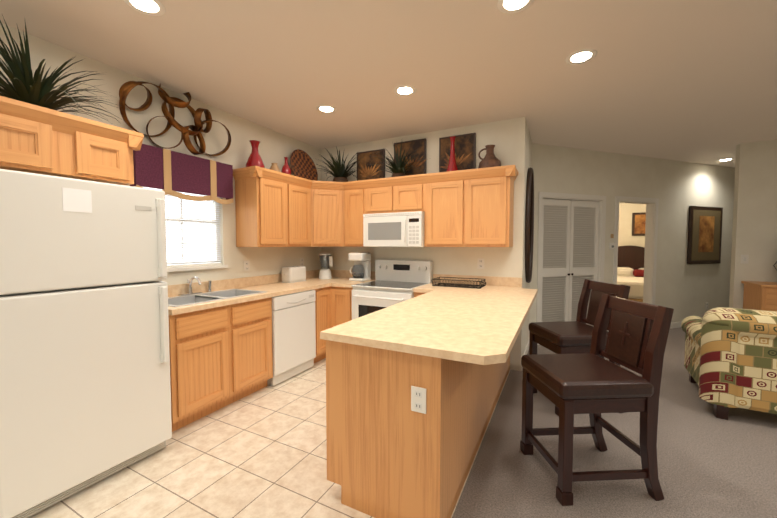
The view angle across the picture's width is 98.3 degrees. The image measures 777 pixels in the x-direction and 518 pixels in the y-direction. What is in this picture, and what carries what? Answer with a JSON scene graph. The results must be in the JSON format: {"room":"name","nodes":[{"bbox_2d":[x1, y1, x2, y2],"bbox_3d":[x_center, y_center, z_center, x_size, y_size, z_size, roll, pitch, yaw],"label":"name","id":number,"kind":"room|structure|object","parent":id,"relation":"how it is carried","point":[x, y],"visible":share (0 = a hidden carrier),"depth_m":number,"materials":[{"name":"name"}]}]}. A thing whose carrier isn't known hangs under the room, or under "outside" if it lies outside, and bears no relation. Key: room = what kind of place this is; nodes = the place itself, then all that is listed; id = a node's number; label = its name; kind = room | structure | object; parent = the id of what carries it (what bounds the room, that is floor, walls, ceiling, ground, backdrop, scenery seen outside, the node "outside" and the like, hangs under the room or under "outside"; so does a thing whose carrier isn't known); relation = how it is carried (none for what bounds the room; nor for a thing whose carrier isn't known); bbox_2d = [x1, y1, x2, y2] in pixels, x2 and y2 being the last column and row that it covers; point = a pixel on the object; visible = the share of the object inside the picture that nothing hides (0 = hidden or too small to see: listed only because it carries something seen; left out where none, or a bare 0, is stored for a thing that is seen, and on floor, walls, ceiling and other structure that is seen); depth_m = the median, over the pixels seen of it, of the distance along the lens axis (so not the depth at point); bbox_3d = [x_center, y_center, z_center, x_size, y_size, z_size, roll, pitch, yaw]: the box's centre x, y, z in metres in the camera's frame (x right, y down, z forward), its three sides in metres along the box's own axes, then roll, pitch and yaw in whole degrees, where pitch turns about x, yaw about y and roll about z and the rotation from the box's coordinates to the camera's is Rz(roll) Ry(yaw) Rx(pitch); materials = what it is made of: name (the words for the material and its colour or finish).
{"room":"kitchen","nodes":[
{"label":"kitchen","id":0,"kind":"room"},
{"bbox_2d":[0,23,321,284],"bbox_3d":[-2.489,-0.067,1.950,0.120,2.720,6.500,1,3,27],"label":"wall","id":1,"kind":"structure","parent":0,"point":[275,147],"depth_m":3.14,"materials":[{"name":"paint"}]},
{"bbox_2d":[0,108,71,176],"bbox_3d":[-2.126,-0.594,1.819,0.616,0.255,0.360,1,3,27],"label":"upper cabinet","id":2,"kind":"object","parent":1,"relation":"attached to","point":[31,144],"depth_m":1.74,"materials":[{"name":"brown wood"}]},
{"bbox_2d":[64,124,139,184],"bbox_3d":[-1.967,-0.608,2.131,0.616,0.255,0.340,1,3,27],"label":"upper cabinet","id":3,"kind":"object","parent":1,"relation":"attached to","point":[96,156],"depth_m":1.99,"materials":[{"name":"brown wood"}]},
{"bbox_2d":[0,15,127,123],"bbox_3d":[-1.975,-1.016,1.867,0.772,0.580,0.964,1,3,27],"label":"plant","id":4,"kind":"object","parent":3,"relation":"on","point":[27,87],"visible":0.56,"depth_m":1.86,"materials":[{"name":"green plant"}]},
{"bbox_2d":[119,81,230,155],"bbox_3d":[-1.813,-1.235,2.937,0.209,0.597,0.929,1,3,27],"label":"artwork","id":5,"kind":"object","parent":1,"relation":"attached to","point":[126,88],"visible":0.96,"depth_m":2.88,"materials":[{"name":"brown metal"}]},
{"bbox_2d":[130,144,232,203],"bbox_3d":[-1.803,-0.724,3.014,0.102,0.400,0.870,1,3,27],"label":"window valance","id":6,"kind":"object","parent":1,"relation":"attached to","point":[169,172],"visible":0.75,"depth_m":2.93,"materials":[{"name":"purple fabric"}]},
{"bbox_2d":[143,187,227,271],"bbox_3d":[-1.886,-0.342,3.085,0.148,0.890,0.810,1,3,27],"label":"window","id":7,"kind":"structure","parent":1,"relation":"in","point":[194,268],"depth_m":3.21,"materials":[{"name":"white paint"}]},
{"bbox_2d":[141,186,221,267],"bbox_3d":[-1.874,-0.356,3.078,0.030,0.856,0.742,1,3,27],"label":"window blinds","id":8,"kind":"object","parent":7,"relation":"attached to","point":[216,240],"visible":0.54,"depth_m":3.15,"materials":[{"name":"white plastic"}]},
{"bbox_2d":[244,261,249,271],"bbox_3d":[-1.544,0.078,3.664,0.009,0.118,0.075,1,3,27],"label":"electrical outlet plate","id":9,"kind":"object","parent":1,"relation":"attached to","point":[246,263],"depth_m":3.66,"materials":[{"name":"white paint"}]},
{"bbox_2d":[233,172,287,246],"bbox_3d":[-1.362,-0.496,3.630,0.336,0.730,0.410,1,3,27],"label":"upper cabinet","id":10,"kind":"object","parent":1,"relation":"attached to","point":[261,201],"depth_m":3.48,"materials":[{"name":"brown wood"}]},
{"bbox_2d":[246,140,264,167],"bbox_3d":[-1.407,-1.047,3.545,0.190,0.375,0.190,1,3,27],"label":"vase","id":11,"kind":"object","parent":10,"relation":"on","point":[254,158],"visible":0.69,"depth_m":3.50,"materials":[{"name":"red ceramic"}]},
{"bbox_2d":[288,180,315,246],"bbox_3d":[-1.137,-0.513,4.010,0.392,0.730,0.472,1,3,27],"label":"upper cabinet","id":12,"kind":"object","parent":1,"relation":"attached to","point":[301,196],"depth_m":3.95,"materials":[{"name":"brown wood"}]},
{"bbox_2d":[270,163,280,171],"bbox_3d":[-1.284,-0.973,3.789,0.136,0.205,0.136,1,3,27],"label":"vase","id":13,"kind":"object","parent":12,"relation":"on","point":[274,167],"visible":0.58,"depth_m":3.75,"materials":[{"name":"brown ceramic"}]},
{"bbox_2d":[281,157,290,174],"bbox_3d":[-1.198,-1.032,3.933,0.112,0.310,0.112,1,3,27],"label":"bottle vase","id":14,"kind":"object","parent":12,"relation":"on","point":[286,169],"visible":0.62,"depth_m":3.90,"materials":[{"name":"red ceramic"}]},
{"bbox_2d":[300,258,303,265],"bbox_3d":[-1.144,0.044,4.447,0.009,0.118,0.075,1,3,27],"label":"electrical outlet plate","id":15,"kind":"object","parent":1,"relation":"attached to","point":[301,259],"depth_m":4.44,"materials":[{"name":"white paint"}]},
{"bbox_2d":[316,184,339,246],"bbox_3d":[-0.824,-0.529,4.386,0.606,0.730,0.606,1,3,27],"label":"upper cabinet","id":16,"kind":"object","parent":1,"relation":"attached to","point":[327,195],"depth_m":4.16,"materials":[{"name":"brown wood"}]},
{"bbox_2d":[290,149,317,180],"bbox_3d":[-1.074,-1.149,4.281,0.123,0.489,0.500,1,3,27],"label":"woven tray","id":17,"kind":"object","parent":16,"relation":"on","point":[302,164],"visible":0.77,"depth_m":4.29,"materials":[{"name":"brown wicker"}]},
{"bbox_2d":[312,146,363,181],"bbox_3d":[-0.646,-1.169,4.229,0.709,0.557,0.562,1,3,27],"label":"potted plant","id":18,"kind":"object","parent":16,"relation":"on","point":[341,173],"visible":0.94,"depth_m":4.30,"materials":[{"name":"green plant"}]},
{"bbox_2d":[28,358,509,517],"bbox_3d":[-1.285,1.344,1.396,2.585,0.050,6.500,1,3,27],"label":"floor","id":19,"kind":"structure","parent":0,"point":[261,453],"depth_m":2.04,"materials":[{"name":"beige tile"}]},
{"bbox_2d":[0,169,171,517],"bbox_3d":[-1.925,0.422,2.020,0.780,1.713,0.780,1,3,27],"label":"refrigerator","id":20,"kind":"object","parent":19,"relation":"on","point":[85,394],"visible":1,"depth_m":1.79,"materials":[{"name":"white metal"}]},
{"bbox_2d":[267,290,315,385],"bbox_3d":[-1.205,0.783,3.605,0.598,0.871,0.602,1,3,27],"label":"dishwasher","id":21,"kind":"object","parent":19,"relation":"on","point":[293,335],"visible":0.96,"depth_m":3.42,"materials":[{"name":"white metal"}]},
{"bbox_2d":[272,286,331,362],"bbox_3d":[-1.000,0.764,4.018,0.679,0.876,0.310,1,3,27],"label":"base cabinet","id":22,"kind":"object","parent":19,"relation":"on","point":[323,303],"depth_m":3.87,"materials":[{"name":"brown wood"}]},
{"bbox_2d":[332,286,352,326],"bbox_3d":[-0.429,0.756,4.199,0.320,0.876,0.679,1,3,27],"label":"base cabinet","id":23,"kind":"object","parent":19,"relation":"on","point":[341,296],"depth_m":3.94,"materials":[{"name":"brown wood"}]},
{"bbox_2d":[168,269,537,364],"bbox_3d":[-0.250,0.359,3.086,2.846,0.270,2.466,1,3,27],"label":"countertop","id":24,"kind":"structure","parent":23,"relation":"on","point":[482,325],"depth_m":2.29,"materials":[{"name":"laminate"}]},
{"bbox_2d":[178,276,211,295],"bbox_3d":[-1.726,0.239,3.077,0.183,0.169,0.306,1,3,27],"label":"faucet","id":25,"kind":"object","parent":24,"relation":"on","point":[190,291],"visible":0.94,"depth_m":3.05,"materials":[{"name":"silver metal"}]},
{"bbox_2d":[281,266,305,282],"bbox_3d":[-1.160,0.184,4.105,0.160,0.186,0.295,1,3,27],"label":"toaster","id":26,"kind":"object","parent":24,"relation":"on","point":[292,274],"visible":1,"depth_m":4.01,"materials":[{"name":"white plastic"}]},
{"bbox_2d":[319,253,332,278],"bbox_3d":[-0.827,0.090,4.456,0.200,0.345,0.170,1,3,27],"label":"blender","id":27,"kind":"object","parent":24,"relation":"on","point":[326,261],"visible":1,"depth_m":4.41,"materials":[{"name":"white plastic"}]},
{"bbox_2d":[349,253,370,281],"bbox_3d":[-0.370,0.097,4.244,0.232,0.350,0.233,1,3,27],"label":"coffee maker","id":28,"kind":"object","parent":24,"relation":"on","point":[361,270],"visible":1,"depth_m":4.16,"materials":[{"name":"white plastic"}]},
{"bbox_2d":[431,277,485,288],"bbox_3d":[0.772,0.257,3.692,0.549,0.078,0.284,1,3,27],"label":"basket tray","id":29,"kind":"object","parent":24,"relation":"on","point":[461,285],"visible":1,"depth_m":3.68,"materials":[{"name":"black metal"}]},
{"bbox_2d":[351,260,432,319],"bbox_3d":[0.039,0.616,3.921,0.748,1.177,0.706,1,3,27],"label":"range","id":30,"kind":"object","parent":19,"relation":"on","point":[395,282],"visible":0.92,"depth_m":3.83,"materials":[{"name":"white metal"}]},
{"bbox_2d":[320,339,503,517],"bbox_3d":[0.364,0.832,2.476,0.640,0.876,1.820,1,3,27],"label":"base cabinet","id":31,"kind":"object","parent":19,"relation":"on","point":[390,454],"depth_m":1.68,"materials":[{"name":"brown wood"}]},
{"bbox_2d":[411,386,425,413],"bbox_3d":[0.139,0.652,1.554,0.075,0.118,0.008,1,3,27],"label":"electrical outlet plate","id":32,"kind":"object","parent":31,"relation":"attached to","point":[418,399],"depth_m":1.55,"materials":[{"name":"white paint"}]},
{"bbox_2d":[414,292,424,296],"bbox_3d":[0.522,0.776,3.742,0.270,0.876,0.629,1,3,27],"label":"base cabinet","id":33,"kind":"object","parent":19,"relation":"on","point":[416,294],"depth_m":3.50,"materials":[{"name":"brown wood"}]},
{"bbox_2d":[504,354,509,382],"bbox_3d":[0.923,0.784,3.548,0.620,0.876,0.600,1,3,27],"label":"base cabinet","id":34,"kind":"object","parent":19,"relation":"on","point":[507,364],"depth_m":3.45,"materials":[{"name":"brown wood"}]},
{"bbox_2d":[0,0,776,167],"bbox_3d":[2.767,-1.555,3.693,7.800,0.100,14.700,1,3,27],"label":"ceiling","id":35,"kind":"structure","parent":0,"point":[693,81],"depth_m":2.50,"materials":[{"name":"beige paint"}]},
{"bbox_2d":[124,0,165,15],"bbox_3d":[-1.363,-1.422,1.876,0.199,0.003,0.199,1,3,18],"label":"recessed light","id":36,"kind":"object","parent":35,"relation":"in","point":[152,7],"depth_m":1.89,"materials":[{"name":"white paint"}]},
{"bbox_2d":[316,105,335,112],"bbox_3d":[-0.617,-1.487,3.335,0.199,0.003,0.199,-1,3,-12],"label":"recessed light","id":37,"kind":"object","parent":35,"relation":"in","point":[322,108],"depth_m":3.32,"materials":[{"name":"white paint"}]},
{"bbox_2d":[394,85,415,95],"bbox_3d":[0.145,-1.469,2.936,0.199,0.003,0.199,-1,3,-12],"label":"recessed light","id":38,"kind":"object","parent":35,"relation":"in","point":[400,90],"depth_m":2.93,"materials":[{"name":"white paint"}]},
{"bbox_2d":[497,0,533,13],"bbox_3d":[0.704,-1.421,1.854,0.199,0.003,0.199,1,3,18],"label":"recessed light","id":39,"kind":"object","parent":35,"relation":"in","point":[505,6],"depth_m":1.88,"materials":[{"name":"white paint"}]},
{"bbox_2d":[565,49,596,64],"bbox_3d":[1.379,-1.446,2.407,0.199,0.003,0.199,-1,3,-12],"label":"recessed light","id":40,"kind":"object","parent":35,"relation":"in","point":[584,55],"depth_m":2.40,"materials":[{"name":"white paint"}]},
{"bbox_2d":[717,158,733,161],"bbox_3d":[5.362,-1.575,5.345,0.199,0.003,0.199,1,3,21],"label":"recessed light","id":41,"kind":"object","parent":35,"relation":"in","point":[728,159],"depth_m":5.32,"materials":[{"name":"white paint"}]},
{"bbox_2d":[321,117,532,370],"bbox_3d":[0.425,-0.188,4.698,2.810,2.720,1.050,1,3,27],"label":"wall","id":42,"kind":"structure","parent":0,"point":[510,140],"depth_m":3.85,"materials":[{"name":"paint"}]},
{"bbox_2d":[340,184,363,246],"bbox_3d":[-0.391,-0.525,4.285,0.382,0.730,0.392,1,3,27],"label":"upper cabinet","id":43,"kind":"object","parent":42,"relation":"attached to","point":[351,195],"depth_m":4.17,"materials":[{"name":"brown wood"}]},
{"bbox_2d":[373,142,430,176],"bbox_3d":[0.042,-1.133,3.932,0.814,0.513,0.487,1,3,27],"label":"plant","id":44,"kind":"object","parent":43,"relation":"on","point":[398,168],"visible":0.83,"depth_m":3.96,"materials":[{"name":"green plant"}]},
{"bbox_2d":[357,149,384,180],"bbox_3d":[-0.233,-1.194,4.376,0.410,0.420,0.034,1,3,27],"label":"art panel","id":45,"kind":"object","parent":42,"relation":"attached to","point":[368,163],"visible":0.77,"depth_m":4.36,"materials":[{"name":"brown"}]},
{"bbox_2d":[364,180,399,213],"bbox_3d":[-0.006,-0.715,4.111,0.453,0.335,0.336,1,3,27],"label":"upper cabinet","id":46,"kind":"object","parent":42,"relation":"attached to","point":[378,198],"depth_m":3.96,"materials":[{"name":"brown wood"}]},
{"bbox_2d":[363,211,424,246],"bbox_3d":[0.111,-0.341,4.019,0.748,0.395,0.419,1,3,27],"label":"microwave","id":47,"kind":"object","parent":46,"relation":"attached to","point":[400,229],"visible":1,"depth_m":3.84,"materials":[{"name":"white plastic"}]},
{"bbox_2d":[394,138,426,175],"bbox_3d":[0.273,-1.223,4.116,0.445,0.440,0.034,1,3,27],"label":"art panel","id":48,"kind":"object","parent":42,"relation":"attached to","point":[419,146],"visible":0.6,"depth_m":4.08,"materials":[{"name":"brown"}]},
{"bbox_2d":[400,180,423,211],"bbox_3d":[0.267,-0.709,3.972,0.453,0.335,0.336,1,3,27],"label":"upper cabinet","id":49,"kind":"object","parent":42,"relation":"attached to","point":[411,191],"depth_m":3.79,"materials":[{"name":"brown wood"}]},
{"bbox_2d":[424,176,471,246],"bbox_3d":[0.702,-0.502,3.759,0.523,0.730,0.336,1,3,27],"label":"upper cabinet","id":50,"kind":"object","parent":42,"relation":"attached to","point":[461,208],"depth_m":3.61,"materials":[{"name":"brown wood"}]},
{"bbox_2d":[446,136,457,171],"bbox_3d":[0.710,-1.108,3.730,0.156,0.480,0.156,1,3,27],"label":"vase","id":51,"kind":"object","parent":50,"relation":"on","point":[452,165],"visible":0.65,"depth_m":3.70,"materials":[{"name":"red ceramic"}]},
{"bbox_2d":[439,133,475,171],"bbox_3d":[0.787,-1.192,3.855,0.420,0.440,0.034,1,3,27],"label":"art panel","id":52,"kind":"object","parent":42,"relation":"attached to","point":[465,150],"visible":0.75,"depth_m":3.82,"materials":[{"name":"brown"}]},
{"bbox_2d":[477,258,483,268],"bbox_3d":[1.043,0.052,3.796,0.075,0.118,0.008,1,3,27],"label":"electrical outlet plate","id":53,"kind":"object","parent":42,"relation":"attached to","point":[480,264],"depth_m":3.79,"materials":[{"name":"white paint"}]},
{"bbox_2d":[472,172,515,246],"bbox_3d":[1.037,-0.494,3.588,0.523,0.730,0.336,1,3,27],"label":"upper cabinet","id":54,"kind":"object","parent":42,"relation":"attached to","point":[492,192],"depth_m":3.41,"materials":[{"name":"brown wood"}]},
{"bbox_2d":[478,145,500,167],"bbox_3d":[1.079,-1.031,3.579,0.243,0.340,0.240,1,3,27],"label":"jug vase","id":55,"kind":"object","parent":54,"relation":"on","point":[490,159],"visible":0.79,"depth_m":3.52,"materials":[{"name":"ceramic"}]},
{"bbox_2d":[525,167,533,282],"bbox_3d":[1.686,-0.398,4.016,0.056,1.376,0.656,1,3,27],"label":"oval mirror","id":56,"kind":"object","parent":42,"relation":"attached to","point":[529,223],"visible":0.98,"depth_m":3.83,"materials":[{"name":"brown mirror"}]},
{"bbox_2d":[452,327,776,517],"bbox_3d":[2.723,1.236,3.839,7.700,0.050,14.500,1,3,27],"label":"floor carpet","id":57,"kind":"object","parent":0,"point":[710,465],"visible":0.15,"depth_m":2.12,"materials":[{"name":"grey carpet"}]},
{"bbox_2d":[529,279,629,415],"bbox_3d":[1.622,0.730,2.931,0.601,1.056,0.500,0,3,-6],"label":"stool","id":58,"kind":"object","parent":57,"relation":"on","point":[571,337],"visible":0.48,"depth_m":2.90,"materials":[{"name":"brown wood"}]},
{"bbox_2d":[520,294,673,505],"bbox_3d":[1.185,0.770,2.009,0.601,1.056,0.500,0,3,-3],"label":"stool","id":59,"kind":"object","parent":57,"relation":"on","point":[594,384],"visible":1,"depth_m":1.84,"materials":[{"name":"brown wood"}]},
{"bbox_2d":[617,245,644,301],"bbox_3d":[5.323,0.389,7.182,1.640,1.350,1.820,1,3,27],"label":"bed","id":60,"kind":"object","parent":57,"relation":"on","point":[630,269],"visible":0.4,"depth_m":7.65,"materials":[{"name":"brown"}]},
{"bbox_2d":[681,307,776,419],"bbox_3d":[3.198,0.820,2.794,1.050,0.875,0.955,2,3,31],"label":"armchair","id":61,"kind":"object","parent":57,"relation":"on","point":[730,360],"visible":1,"depth_m":2.58,"materials":[{"name":"fabric"}]},
{"bbox_2d":[741,281,776,310],"bbox_3d":[5.203,0.759,3.989,1.340,0.890,0.500,1,3,27],"label":"console table","id":62,"kind":"object","parent":57,"relation":"on","point":[758,295],"visible":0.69,"depth_m":4.12,"materials":[{"name":"brown wood"}]},
{"bbox_2d":[618,203,645,247],"bbox_3d":[6.022,-0.330,7.928,5.600,2.720,0.100,1,3,27],"label":"wall","id":63,"kind":"structure","parent":0,"point":[626,211],"depth_m":8.00,"materials":[{"name":"paint"}]},
{"bbox_2d":[631,212,645,235],"bbox_3d":[5.989,-0.817,7.841,0.500,0.540,0.043,1,3,27],"label":"art","id":64,"kind":"object","parent":63,"relation":"attached to","point":[638,223],"visible":0.61,"depth_m":7.88,"materials":[{"name":"brown"}]},
{"bbox_2d":[529,143,734,336],"bbox_3d":[4.780,-0.226,5.573,6.500,2.720,0.120,-1,3,-19],"label":"wall","id":65,"kind":"structure","parent":0,"point":[684,289],"depth_m":5.38,"materials":[{"name":"paint"}]},
{"bbox_2d":[541,199,598,326],"bbox_3d":[2.582,0.156,4.840,1.091,2.020,0.129,-1,3,-19],"label":"doors","id":66,"kind":"structure","parent":65,"relation":"in","point":[569,246],"depth_m":4.80,"materials":[{"name":"white paint"}]},
{"bbox_2d":[536,192,605,344],"bbox_3d":[2.548,0.128,4.752,0.858,2.085,0.810,1,3,27],"label":"door frame","id":67,"kind":"structure","parent":65,"relation":"attached to","point":[542,195],"depth_m":4.71,"materials":[{"name":"white paint"}]},
{"bbox_2d":[609,243,614,249],"bbox_3d":[3.328,-0.191,4.999,0.090,0.100,0.024,-1,3,-18],"label":"light switch","id":68,"kind":"object","parent":65,"relation":"attached to","point":[611,245],"depth_m":4.99,"materials":[{"name":"white paint"}]},
{"bbox_2d":[613,196,658,304],"bbox_3d":[3.766,0.105,5.161,0.617,2.095,0.595,1,3,27],"label":"door frame","id":69,"kind":"structure","parent":65,"relation":"attached to","point":[650,255],"depth_m":5.31,"materials":[{"name":"white paint"}]},
{"bbox_2d":[687,206,722,263],"bbox_3d":[5.353,-0.399,5.677,0.840,0.963,0.037,-1,3,-19],"label":"art","id":70,"kind":"object","parent":65,"relation":"attached to","point":[704,234],"visible":1,"depth_m":5.64,"materials":[{"name":"brown"}]},
{"bbox_2d":[729,140,776,308],"bbox_3d":[5.793,-0.158,4.018,2.450,2.720,0.120,1,3,27],"label":"wall","id":71,"kind":"structure","parent":0,"point":[754,233],"depth_m":4.43,"materials":[{"name":"paint"}]},
{"bbox_2d":[740,255,748,263],"bbox_3d":[4.751,0.002,4.483,0.075,0.118,0.011,1,3,27],"label":"light switch","id":72,"kind":"object","parent":71,"relation":"attached to","point":[744,259],"depth_m":4.48,"materials":[{"name":"white paint"}]},
{"bbox_3d":[2.758,-0.146,3.760,7.820,2.720,14.700,1,3,27],"label":"wall","id":73,"kind":"structure","parent":0,"visible":0},
{"bbox_2d":[521,340,528,370],"bbox_3d":[1.706,1.153,4.153,0.060,0.090,1.120,1,3,27],"label":"baseboard","id":74,"kind":"structure","parent":73,"relation":"attached to","point":[527,347],"depth_m":4.15,"materials":[{"name":"white paint"}]},
{"bbox_2d":[670,322,681,328],"bbox_3d":[6.062,1.071,6.001,2.672,0.090,2.767,1,3,27],"label":"baseboard","id":75,"kind":"structure","parent":73,"relation":"attached to","point":[675,325],"depth_m":5.54,"materials":[{"name":"white paint"}]}
]}

